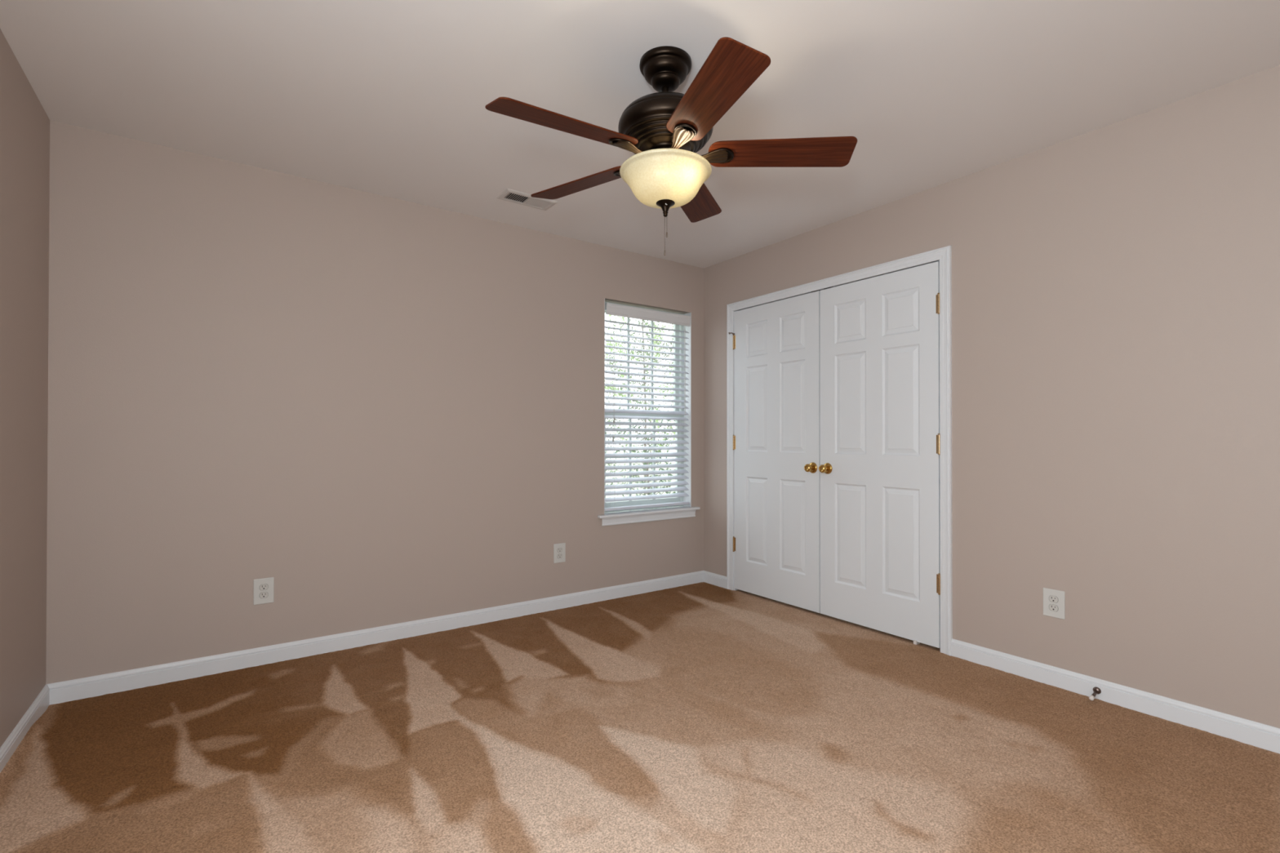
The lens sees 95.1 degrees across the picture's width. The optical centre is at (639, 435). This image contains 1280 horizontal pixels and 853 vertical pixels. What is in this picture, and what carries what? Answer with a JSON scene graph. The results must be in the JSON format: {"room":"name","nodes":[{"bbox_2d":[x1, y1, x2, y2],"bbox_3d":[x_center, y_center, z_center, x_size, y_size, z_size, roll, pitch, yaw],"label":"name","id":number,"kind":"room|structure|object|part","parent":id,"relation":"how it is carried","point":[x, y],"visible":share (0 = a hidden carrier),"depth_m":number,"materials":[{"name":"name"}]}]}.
{"room":"empty bedroom","nodes":[
{"label":"empty bedroom","id":0,"kind":"room"},
{"bbox_2d":[0,28,49,747],"bbox_3d":[-1.314,-0.098,0.700,0.140,2.460,4.185,0,0,-36],"label":"wall","id":1,"kind":"structure","parent":0,"point":[24,123],"depth_m":2.13,"materials":[{"name":"beige paint"}]},
{"bbox_2d":[0,684,49,773],"bbox_3d":[-1.293,1.071,0.794,0.013,0.086,4.045,0,0,-36],"label":"baseboard","id":2,"kind":"structure","parent":1,"relation":"attached to","point":[41,704],"depth_m":2.14,"materials":[{"name":"white paint"}]},
{"bbox_2d":[45,120,703,684],"bbox_3d":[-1.028,-0.080,3.561,3.929,2.460,0.140,0,0,-36],"label":"wall","id":3,"kind":"structure","parent":0,"point":[383,410],"depth_m":3.00,"materials":[{"name":"beige paint"}]},
{"bbox_2d":[253,577,274,604],"bbox_3d":[-1.850,0.767,2.879,0.085,0.125,0.008,0,0,-36],"label":"wall outlet","id":4,"kind":"object","parent":3,"relation":"attached to","point":[264,588],"visible":1,"depth_m":2.88,"materials":[{"name":"white plastic"}]},
{"bbox_2d":[259,591,268,598],"bbox_3d":[-1.849,0.787,2.877,0.037,0.029,0.001,0,0,-36],"label":"receptacle","id":5,"kind":"object","parent":4,"relation":"attached to","point":[262,594],"depth_m":2.88,"materials":[{"name":"white plastic"}]},
{"bbox_2d":[259,583,268,590],"bbox_3d":[-1.848,0.748,2.877,0.037,0.029,0.002,0,0,-36],"label":"receptacle","id":6,"kind":"object","parent":4,"relation":"attached to","point":[262,586],"depth_m":2.88,"materials":[{"name":"white plastic"}]},
{"bbox_2d":[47,570,703,705],"bbox_3d":[-0.985,1.088,3.492,3.649,0.086,0.013,0,0,-36],"label":"baseboard","id":7,"kind":"structure","parent":3,"relation":"attached to","point":[122,681],"depth_m":3.03,"materials":[{"name":"white paint"}]},
{"bbox_2d":[553,542,565,563],"bbox_3d":[-0.525,0.771,3.825,0.085,0.125,0.008,0,0,-36],"label":"wall outlet","id":8,"kind":"object","parent":3,"relation":"attached to","point":[559,549],"visible":1,"depth_m":3.82,"materials":[{"name":"white plastic"}]},
{"bbox_2d":[557,553,562,558],"bbox_3d":[-0.523,0.790,3.822,0.037,0.029,0.002,0,0,-36],"label":"receptacle","id":9,"kind":"object","parent":8,"relation":"attached to","point":[559,555],"depth_m":3.82,"materials":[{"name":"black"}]},
{"bbox_2d":[557,547,562,552],"bbox_3d":[-0.523,0.751,3.822,0.037,0.029,0.002,0,0,-36],"label":"receptacle","id":10,"kind":"object","parent":8,"relation":"attached to","point":[559,549],"depth_m":3.82,"materials":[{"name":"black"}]},
{"bbox_2d":[597,302,700,525],"bbox_3d":[0.046,-0.159,4.306,0.902,1.568,0.176,0,0,-36],"label":"window","id":11,"kind":"structure","parent":3,"relation":"in","point":[655,513],"depth_m":4.42,"materials":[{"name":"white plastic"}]},
{"bbox_3d":[0.002,-0.521,4.366,0.721,0.782,0.022,0,0,-36],"label":"sash","id":12,"kind":"part","parent":11,"relation":"part of","materials":[{"name":"white plastic"}]},
{"bbox_3d":[0.015,0.173,4.341,0.721,0.695,0.022,0,0,-36],"label":"sash","id":13,"kind":"part","parent":11,"relation":"part of","materials":[{"name":"glass"}]},
{"bbox_2d":[604,302,690,511],"bbox_3d":[0.059,-0.195,4.283,0.757,1.445,0.065,0,0,-36],"label":"window blind","id":14,"kind":"object","parent":11,"relation":"attached to","point":[615,309],"visible":0.88,"depth_m":4.26,"materials":[{"name":"white plastic"}]},
{"bbox_3d":[0.055,0.519,4.282,0.755,0.018,0.050,0,0,-36],"label":"rail","id":15,"kind":"part","parent":14,"relation":"part of","materials":[{"name":"white plastic"}]},
{"bbox_3d":[0.062,0.560,4.280,0.902,0.020,0.121,0,0,-36],"label":"sill","id":16,"kind":"part","parent":11,"relation":"part of","materials":[{"name":"white paint"}]},
{"bbox_2d":[0,582,1279,852],"bbox_3d":[0.236,1.107,1.885,3.769,0.034,4.045,0,0,-36],"label":"floor","id":17,"kind":"structure","parent":0,"point":[702,717],"depth_m":2.06,"materials":[{"name":"beige carpet"}]},
{"bbox_2d":[0,0,1279,268],"bbox_3d":[0.539,-1.378,2.116,4.789,0.120,4.325,0,0,-36],"label":"ceiling","id":18,"kind":"structure","parent":0,"point":[388,98],"depth_m":2.18,"materials":[{"name":"white paint"}]},
{"bbox_2d":[496,188,557,210],"bbox_3d":[-0.627,-1.308,3.263,0.302,0.009,0.152,0,0,-36],"label":"ceiling vent","id":19,"kind":"object","parent":18,"relation":"in","point":[509,195],"visible":1,"depth_m":3.25,"materials":[{"name":"white metal"}]},
{"bbox_2d":[484,36,857,255],"bbox_3d":[0.057,-0.977,2.051,1.200,0.682,1.252,0,0,-36],"label":"ceiling fan","id":20,"kind":"object","parent":18,"relation":"hanging from","point":[664,129],"visible":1,"depth_m":1.97,"materials":[{"name":"brown wood"}]},
{"bbox_3d":[-0.228,-0.977,1.844,0.498,0.006,0.148,-3,15,-35],"label":"blade","id":21,"kind":"part","parent":20,"relation":"part of","materials":[{"name":"brown wood"}]},
{"bbox_3d":[-0.219,-0.995,2.314,0.498,0.006,0.148,2,14,38],"label":"blade","id":22,"kind":"part","parent":20,"relation":"part of","materials":[{"name":"brown wood"}]},
{"bbox_3d":[-0.019,-0.974,1.996,0.154,0.022,0.069,-3,13,-35],"label":"blade arm","id":23,"kind":"part","parent":20,"relation":"part of","materials":[{"name":"brown metal"}]},
{"bbox_3d":[0.088,-0.707,2.073,0.006,0.145,0.006,0,0,-36],"label":"pull chain","id":24,"kind":"part","parent":20,"relation":"part of","materials":[{"name":"brown"}]},
{"bbox_3d":[0.090,-0.881,2.072,0.324,0.118,0.324,0,0,-36],"label":"lamp shade","id":25,"kind":"part","parent":20,"relation":"part of","materials":[{"name":"beige glass"}]},
{"bbox_3d":[0.129,-0.974,1.941,0.069,0.022,0.154,12,-1,-16],"label":"blade arm","id":26,"kind":"part","parent":20,"relation":"part of","materials":[{"name":"brown metal"}]},
{"bbox_3d":[0.225,-0.992,2.446,0.148,0.006,0.498,-14,-4,19],"label":"blade","id":27,"kind":"part","parent":20,"relation":"part of","materials":[{"name":"brown wood"}]},
{"bbox_3d":[0.230,-0.975,2.059,0.154,0.022,0.069,1,-12,5],"label":"blade arm","id":28,"kind":"part","parent":20,"relation":"part of","materials":[{"name":"brown metal"}]},
{"bbox_3d":[0.202,-0.976,1.694,0.147,0.006,0.498,14,-1,-16],"label":"blade","id":29,"kind":"part","parent":20,"relation":"part of","materials":[{"name":"brown wood"}]},
{"bbox_3d":[0.488,-0.982,2.041,0.498,0.006,0.147,1,-13,5],"label":"blade","id":30,"kind":"part","parent":20,"relation":"part of","materials":[{"name":"brown wood"}]},
{"bbox_2d":[703,65,1279,728],"bbox_3d":[1.762,-0.082,2.896,0.120,2.460,4.185,0,0,-36],"label":"wall","id":31,"kind":"structure","parent":0,"point":[1116,286],"depth_m":2.46,"materials":[{"name":"beige paint"}]},
{"bbox_2d":[728,289,820,613],"bbox_3d":[0.891,0.101,3.982,0.098,2.034,0.768,0,0,-36],"label":"door","id":32,"kind":"structure","parent":31,"relation":"in","point":[776,438],"depth_m":3.95,"materials":[{"name":"white paint"}]},
{"bbox_3d":[1.068,0.207,3.695,0.056,0.051,0.051,0,0,-36],"label":"knob","id":33,"kind":"part","parent":32,"relation":"part of","materials":[{"name":"gold metal"}]},
{"bbox_2d":[727,245,952,656],"bbox_3d":[1.172,0.081,3.706,0.136,2.106,1.634,0,0,-36],"label":"door frame","id":34,"kind":"structure","parent":31,"relation":"attached to","point":[943,255],"depth_m":3.05,"materials":[{"name":"white paint"}]},
{"bbox_2d":[818,261,940,648],"bbox_3d":[1.338,0.105,3.354,0.098,2.049,0.758,0,0,-36],"label":"door","id":35,"kind":"structure","parent":31,"relation":"in","point":[879,467],"depth_m":3.33,"materials":[{"name":"white paint"}]},
{"bbox_3d":[1.133,0.207,3.605,0.056,0.051,0.051,0,0,-36],"label":"knob","id":36,"kind":"part","parent":35,"relation":"part of","materials":[{"name":"gold metal"}]},
{"bbox_2d":[703,570,1279,753],"bbox_3d":[1.667,1.087,2.907,0.013,0.086,4.045,0,0,-36],"label":"baseboard","id":37,"kind":"structure","parent":31,"relation":"attached to","point":[1261,735],"depth_m":2.42,"materials":[{"name":"white paint"}]},
{"bbox_2d":[1088,686,1101,700],"bbox_3d":[1.921,1.095,2.477,0.072,0.041,0.029,0,0,-36],"label":"door stop","id":38,"kind":"object","parent":37,"relation":"attached to","point":[1096,691],"visible":1,"depth_m":2.48,"materials":[{"name":"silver metal"}]},
{"bbox_3d":[1.926,1.098,2.481,0.052,0.026,0.014,0,0,-36],"label":"rod","id":39,"kind":"part","parent":38,"relation":"part of","materials":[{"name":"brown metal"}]},
{"bbox_2d":[1043,587,1065,619],"bbox_3d":[1.864,0.758,2.637,0.008,0.125,0.085,0,0,-36],"label":"wall outlet","id":40,"kind":"object","parent":31,"relation":"attached to","point":[1054,601],"visible":1,"depth_m":2.63,"materials":[{"name":"white plastic"}]},
{"bbox_2d":[1048,595,1057,603],"bbox_3d":[1.861,0.739,2.635,0.002,0.029,0.037,0,0,-36],"label":"receptacle","id":41,"kind":"object","parent":40,"relation":"attached to","point":[1052,598],"depth_m":2.64,"materials":[{"name":"white plastic"}]},
{"bbox_2d":[1048,604,1058,611],"bbox_3d":[1.862,0.778,2.636,0.001,0.029,0.037,0,0,-36],"label":"receptacle","id":42,"kind":"object","parent":40,"relation":"attached to","point":[1052,607],"depth_m":2.63,"materials":[{"name":"white plastic"}]},
{"label":"outside","id":43,"kind":"structure","parent":0,"visible":0},
{"bbox_2d":[605,462,679,512],"bbox_3d":[-5.263,1.874,19.408,38.000,0.200,30.275,0,0,-36],"label":"ground","id":44,"kind":"structure","parent":43,"point":[661,463],"depth_m":24.75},
{"bbox_2d":[604,316,675,495],"bbox_3d":[-0.016,-1.134,11.314,2.481,5.726,2.480,0,0,-4],"label":"leafy tree","id":45,"kind":"object","parent":44,"relation":"on","point":[643,321],"visible":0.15,"depth_m":11.43,"materials":[{"name":"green plant"}]},
{"bbox_2d":[604,315,675,487],"bbox_3d":[0.365,-2.296,18.720,4.758,8.142,3.644,0,0,-15],"label":"leafy tree","id":46,"kind":"object","parent":44,"relation":"on","point":[622,317],"visible":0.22,"depth_m":18.75,"materials":[{"name":"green plant"}]},
{"bbox_2d":[605,387,675,511],"bbox_3d":[0.080,0.555,7.260,1.243,2.300,1.337,0,0,-36],"label":"leafy tree","id":47,"kind":"object","parent":44,"relation":"on","point":[620,433],"visible":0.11,"depth_m":7.28,"materials":[{"name":"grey plant"}]}
]}

